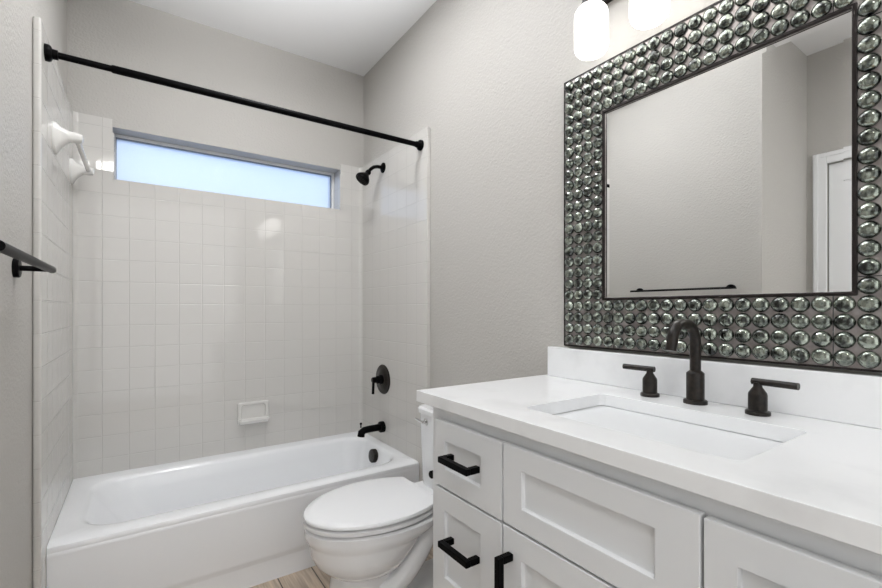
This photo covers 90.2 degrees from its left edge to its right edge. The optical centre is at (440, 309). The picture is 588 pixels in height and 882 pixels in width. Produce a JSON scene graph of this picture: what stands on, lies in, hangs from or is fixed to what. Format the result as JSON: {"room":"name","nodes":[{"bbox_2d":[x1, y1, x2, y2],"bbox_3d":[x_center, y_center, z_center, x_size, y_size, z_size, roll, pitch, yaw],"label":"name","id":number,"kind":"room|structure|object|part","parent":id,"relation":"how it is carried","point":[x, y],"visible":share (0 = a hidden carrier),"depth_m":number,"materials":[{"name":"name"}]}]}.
{"room":"bathroom","nodes":[
{"label":"bathroom","id":0,"kind":"room"},
{"bbox_2d":[0,0,66,587],"bbox_3d":[-1.706,-0.199,1.258,0.810,2.809,2.035,0,0,-34],"label":"wall","id":1,"kind":"structure","parent":0,"point":[16,16],"depth_m":1.25,"materials":[{"name":"grey paint"}]},
{"bbox_2d":[0,240,56,277],"bbox_3d":[-1.002,-0.116,1.026,0.088,0.054,0.609,0,0,-34],"label":"towel bar","id":2,"kind":"object","parent":1,"relation":"attached to","point":[18,255],"visible":1,"depth_m":1.07,"materials":[{"name":"black metal"}]},
{"bbox_3d":[-1.190,-0.116,1.233,0.013,0.054,0.054,0,0,-34],"label":"wall plate","id":3,"kind":"part","parent":2,"relation":"part of","materials":[{"name":"black metal"}]},
{"bbox_3d":[-1.159,-0.116,1.255,0.068,0.016,0.016,0,0,-34],"label":"post","id":4,"kind":"part","parent":2,"relation":"part of","materials":[{"name":"black metal"}]},
{"bbox_2d":[32,16,72,587],"bbox_3d":[-1.564,0.121,1.789,0.023,2.170,0.840,0,0,-34],"label":"tiled wall","id":5,"kind":"structure","parent":1,"relation":"attached to","point":[52,189],"depth_m":1.60,"materials":[{"name":"white tile"}]},
{"bbox_2d":[52,121,94,183],"bbox_3d":[-1.567,-0.650,1.890,0.088,0.120,0.574,0,0,-34],"label":"towel bar","id":6,"kind":"object","parent":5,"relation":"attached to","point":[61,137],"visible":1,"depth_m":1.69,"materials":[{"name":"white ceramic"}]},
{"bbox_2d":[44,43,423,150],"bbox_3d":[-0.732,-0.881,1.935,1.516,0.056,0.056,0,0,-34],"label":"shower curtain rod","id":7,"kind":"object","parent":5,"relation":"attached to","point":[50,54],"visible":1,"depth_m":1.79,"materials":[{"name":"black metal"}]},
{"bbox_2d":[67,0,363,177],"bbox_3d":[-1.240,-0.199,2.676,1.562,2.809,0.223,0,0,-34],"label":"wall","id":8,"kind":"structure","parent":0,"point":[128,34],"depth_m":2.48,"materials":[{"name":"grey paint"}]},
{"bbox_2d":[78,113,358,477],"bbox_3d":[-1.172,-0.029,2.577,1.516,1.870,0.017,0,0,-34],"label":"tiled wall","id":9,"kind":"structure","parent":8,"relation":"attached to","point":[193,306],"depth_m":2.46,"materials":[{"name":"white tile"}]},
{"bbox_2d":[73,111,362,478],"bbox_3d":[-1.162,-0.064,2.562,1.516,1.800,0.020,0,0,-34],"label":"trim","id":10,"kind":"structure","parent":9,"relation":"attached to","point":[75,114],"depth_m":2.15,"materials":[{"name":"tile"}]},
{"bbox_2d":[237,400,268,425],"bbox_3d":[-1.097,0.609,2.582,0.172,0.130,0.064,0,0,-34],"label":"soap dish","id":11,"kind":"object","parent":9,"relation":"attached to","point":[251,412],"visible":1,"depth_m":2.59,"materials":[{"name":"white ceramic"}]},
{"bbox_2d":[239,416,268,425],"bbox_3d":[-1.095,0.656,2.580,0.168,0.031,0.058,0,0,-34],"label":"tray","id":12,"kind":"object","parent":11,"relation":"on","point":[243,420],"depth_m":2.57,"materials":[{"name":"white ceramic"}]},
{"bbox_2d":[114,134,333,208],"bbox_3d":[-1.249,-0.793,2.696,1.215,0.275,0.060,0,0,-34],"label":"window","id":13,"kind":"structure","parent":8,"relation":"in","point":[136,159],"depth_m":2.62,"materials":[{"name":"white glass"}]},
{"bbox_2d":[113,133,340,209],"bbox_3d":[-1.199,-0.775,2.623,1.215,0.242,0.118,0,0,-34],"label":"trim","id":14,"kind":"structure","parent":8,"relation":"attached to","point":[337,180],"depth_m":2.76,"materials":[{"name":"tile"}]},
{"bbox_2d":[129,0,436,75],"bbox_3d":[-0.315,-1.653,0.736,2.472,0.100,4.470,0,0,-34],"label":"ceiling","id":15,"kind":"structure","parent":0,"point":[352,36],"depth_m":2.46,"materials":[{"name":"white paint"}]},
{"bbox_2d":[250,546,432,587],"bbox_3d":[-0.295,1.236,0.707,2.472,0.060,4.400,0,0,-34],"label":"floor","id":16,"kind":"structure","parent":0,"point":[312,577],"depth_m":1.96,"materials":[{"name":"brown wood"}]},
{"bbox_2d":[46,431,418,587],"bbox_3d":[-0.955,1.016,2.261,1.514,0.380,0.749,0,0,-34],"label":"bathtub","id":17,"kind":"object","parent":16,"relation":"on","point":[233,519],"visible":0.76,"depth_m":1.95,"materials":[{"name":"white ceramic"}]},
{"bbox_3d":[-0.409,0.884,2.654,0.035,0.082,0.080,0,0,-34],"label":"overflow plate","id":18,"kind":"part","parent":17,"relation":"part of","materials":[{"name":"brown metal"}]},
{"bbox_2d":[303,404,432,587],"bbox_3d":[-0.180,0.829,1.823,0.768,0.754,0.404,0,0,-34],"label":"toilet","id":19,"kind":"object","parent":16,"relation":"on","point":[374,533],"visible":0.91,"depth_m":1.64,"materials":[{"name":"white ceramic"}]},
{"bbox_3d":[-0.293,0.767,1.745,0.494,0.019,0.404,0,0,-34],"label":"lid","id":20,"kind":"part","parent":19,"relation":"part of","materials":[{"name":"white plastic"}]},
{"bbox_3d":[-0.268,1.007,1.762,0.548,0.398,0.402,0,0,-34],"label":"bowl","id":21,"kind":"part","parent":19,"relation":"part of","materials":[{"name":"white ceramic"}]},
{"bbox_3d":[-0.089,0.514,2.015,0.034,0.034,0.068,0,0,-34],"label":"flush lever","id":22,"kind":"part","parent":19,"relation":"part of","materials":[{"name":"silver metal"}]},
{"bbox_3d":[0.056,0.466,1.985,0.194,0.028,0.352,0,0,-34],"label":"tank lid","id":23,"kind":"part","parent":19,"relation":"part of","materials":[{"name":"white ceramic"}]},
{"bbox_3d":[0.058,0.651,1.986,0.182,0.340,0.336,0,0,-34],"label":"tank","id":24,"kind":"part","parent":19,"relation":"part of","materials":[{"name":"white ceramic"}]},
{"bbox_2d":[433,405,881,587],"bbox_3d":[0.487,0.742,0.990,0.617,0.929,1.092,0,0,-34],"label":"vanity cabinet","id":25,"kind":"object","parent":16,"relation":"on","point":[511,510],"visible":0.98,"depth_m":0.87,"materials":[{"name":"white paint"}]},
{"bbox_2d":[429,470,432,478],"bbox_3d":[0.052,0.516,1.397,0.173,0.048,0.076,0,0,-34],"label":"toilet paper holder","id":26,"kind":"object","parent":25,"relation":"attached to","point":[431,471],"visible":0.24,"depth_m":1.37,"materials":[{"name":"black metal"}]},
{"bbox_3d":[0.044,0.623,1.130,0.044,0.016,0.124,0,0,-34],"label":"handle","id":27,"kind":"part","parent":25,"relation":"part of","materials":[{"name":"black metal"}]},
{"bbox_3d":[0.044,0.399,1.130,0.044,0.016,0.124,0,0,-34],"label":"handle","id":28,"kind":"part","parent":25,"relation":"part of","materials":[{"name":"black metal"}]},
{"bbox_3d":[0.069,0.651,1.147,0.018,0.300,0.278,0,0,-34],"label":"drawer","id":29,"kind":"part","parent":25,"relation":"part of","materials":[{"name":"white paint"}]},
{"bbox_3d":[0.069,0.404,1.147,0.018,0.183,0.278,0,0,-34],"label":"drawer","id":30,"kind":"part","parent":25,"relation":"part of","materials":[{"name":"white paint"}]},
{"bbox_3d":[0.141,0.633,0.988,0.044,0.161,0.016,0,0,-34],"label":"handle","id":31,"kind":"part","parent":25,"relation":"part of","materials":[{"name":"black metal"}]},
{"bbox_3d":[0.275,0.792,0.848,0.018,0.587,0.436,0,0,-34],"label":"door","id":32,"kind":"part","parent":25,"relation":"part of","materials":[{"name":"white paint"}]},
{"bbox_3d":[0.275,0.402,0.848,0.018,0.183,0.436,0,0,-34],"label":"false drawer","id":33,"kind":"part","parent":25,"relation":"part of","materials":[{"name":"white paint"}]},
{"bbox_2d":[416,374,881,554],"bbox_3d":[0.495,0.260,1.008,0.585,0.033,1.162,0,0,-34],"label":"countertop","id":34,"kind":"structure","parent":25,"relation":"on","point":[825,477],"depth_m":0.78,"materials":[{"name":"stone"}]},
{"bbox_2d":[622,319,799,416],"bbox_3d":[0.621,0.134,1.099,0.161,0.219,0.418,0,0,-34],"label":"faucet","id":35,"kind":"object","parent":34,"relation":"on","point":[695,378],"visible":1,"depth_m":1.12,"materials":[{"name":"black metal"}]},
{"bbox_3d":[0.567,0.168,1.260,0.016,0.016,0.090,0,0,-38],"label":"lever","id":36,"kind":"part","parent":35,"relation":"part of","materials":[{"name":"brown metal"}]},
{"bbox_3d":[0.586,0.206,1.234,0.050,0.074,0.050,0,0,-34],"label":"handle","id":37,"kind":"part","parent":35,"relation":"part of","materials":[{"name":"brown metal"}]},
{"bbox_3d":[0.609,0.093,1.104,0.146,0.139,0.026,0,0,-34],"label":"spout","id":38,"kind":"part","parent":35,"relation":"part of","materials":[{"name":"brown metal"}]},
{"bbox_3d":[0.734,0.206,1.018,0.050,0.074,0.050,0,0,-34],"label":"handle","id":39,"kind":"part","parent":35,"relation":"part of","materials":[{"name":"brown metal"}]},
{"bbox_3d":[0.751,0.168,0.991,0.016,0.016,0.090,0,0,-31],"label":"lever","id":40,"kind":"part","parent":35,"relation":"part of","materials":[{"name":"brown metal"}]},
{"bbox_3d":[0.483,0.404,0.544,0.018,0.183,0.291,0,0,-34],"label":"drawer","id":41,"kind":"part","parent":25,"relation":"part of","materials":[{"name":"white paint"}]},
{"bbox_2d":[364,0,881,388],"bbox_3d":[0.655,-0.199,1.401,0.120,2.809,4.470,0,0,-34],"label":"wall","id":42,"kind":"structure","parent":0,"point":[487,78],"depth_m":1.92,"materials":[{"name":"grey paint"}]},
{"bbox_2d":[363,127,429,481],"bbox_3d":[-0.298,0.121,2.664,0.023,2.170,0.828,0,0,-34],"label":"tiled wall","id":43,"kind":"structure","parent":42,"relation":"attached to","point":[396,201],"depth_m":2.56,"materials":[{"name":"white tile"}]},
{"bbox_2d":[356,162,385,185],"bbox_3d":[-0.432,-0.831,2.680,0.179,0.159,0.090,0,0,-34],"label":"shower","id":44,"kind":"object","parent":43,"relation":"attached to","point":[362,178],"visible":1,"depth_m":2.66,"materials":[{"name":"black metal"}]},
{"bbox_3d":[-0.407,-0.861,2.698,0.098,0.057,0.021,0,0,-34],"label":"arm","id":45,"kind":"part","parent":44,"relation":"part of","materials":[{"name":"black metal"}]},
{"bbox_2d":[357,421,385,436],"bbox_3d":[-0.429,0.726,2.683,0.172,0.088,0.068,0,0,-34],"label":"tub spout","id":46,"kind":"object","parent":43,"relation":"attached to","point":[381,427],"visible":1,"depth_m":2.67,"materials":[{"name":"black metal"}]},
{"bbox_3d":[-0.437,0.738,2.677,0.152,0.063,0.044,0,0,-34],"label":"spout","id":47,"kind":"part","parent":46,"relation":"part of","materials":[{"name":"black metal"}]},
{"bbox_2d":[371,364,389,393],"bbox_3d":[-0.391,0.434,2.709,0.078,0.184,0.184,0,0,-34],"label":"shower valve","id":48,"kind":"object","parent":43,"relation":"attached to","point":[382,379],"visible":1,"depth_m":2.69,"materials":[{"name":"black metal"}]},
{"bbox_3d":[-0.414,0.470,2.693,0.021,0.098,0.017,0,0,-34],"label":"lever","id":49,"kind":"part","parent":48,"relation":"part of","materials":[{"name":"black metal"}]},
{"bbox_2d":[574,0,612,60],"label":"vanity light","id":50,"kind":"object","parent":42,"relation":"attached to","point":[591,30],"depth_m":1.32,"materials":[{"name":"white glass"}]},
{"bbox_3d":[0.464,-0.859,1.357,0.100,0.150,0.100,0,0,-34],"label":"lamp shade","id":51,"kind":"part","parent":50,"relation":"part of","materials":[{"name":"white glass"}]},
{"bbox_2d":[629,0,669,29],"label":"vanity light","id":52,"kind":"object","parent":42,"relation":"attached to","point":[643,14],"depth_m":1.18,"materials":[{"name":"white glass"}]},
{"bbox_3d":[0.570,-0.859,1.203,0.100,0.150,0.100,0,0,-34],"label":"lamp shade","id":53,"kind":"part","parent":52,"relation":"part of","materials":[{"name":"white glass"}]},
{"bbox_2d":[548,346,881,428],"bbox_3d":[0.728,0.190,1.155,0.034,0.106,1.142,0,0,-34],"label":"backsplash","id":54,"kind":"structure","parent":42,"relation":"attached to","point":[842,397],"depth_m":1.09,"materials":[{"name":"stone"}]},
{"bbox_2d":[564,0,881,372],"bbox_3d":[0.707,-0.339,1.185,0.035,0.936,0.936,0,0,-34],"label":"wall mirror","id":55,"kind":"object","parent":42,"relation":"attached to","point":[723,168],"visible":1,"depth_m":1.12,"materials":[{"name":"metal"}]},
{"bbox_2d":[606,10,851,296],"bbox_3d":[0.713,-0.339,1.189,0.018,0.602,0.602,0,0,-34],"label":"mirror glass","id":56,"kind":"object","parent":55,"relation":"attached to","point":[730,175],"depth_m":1.11,"materials":[{"name":"grey"}]}
]}

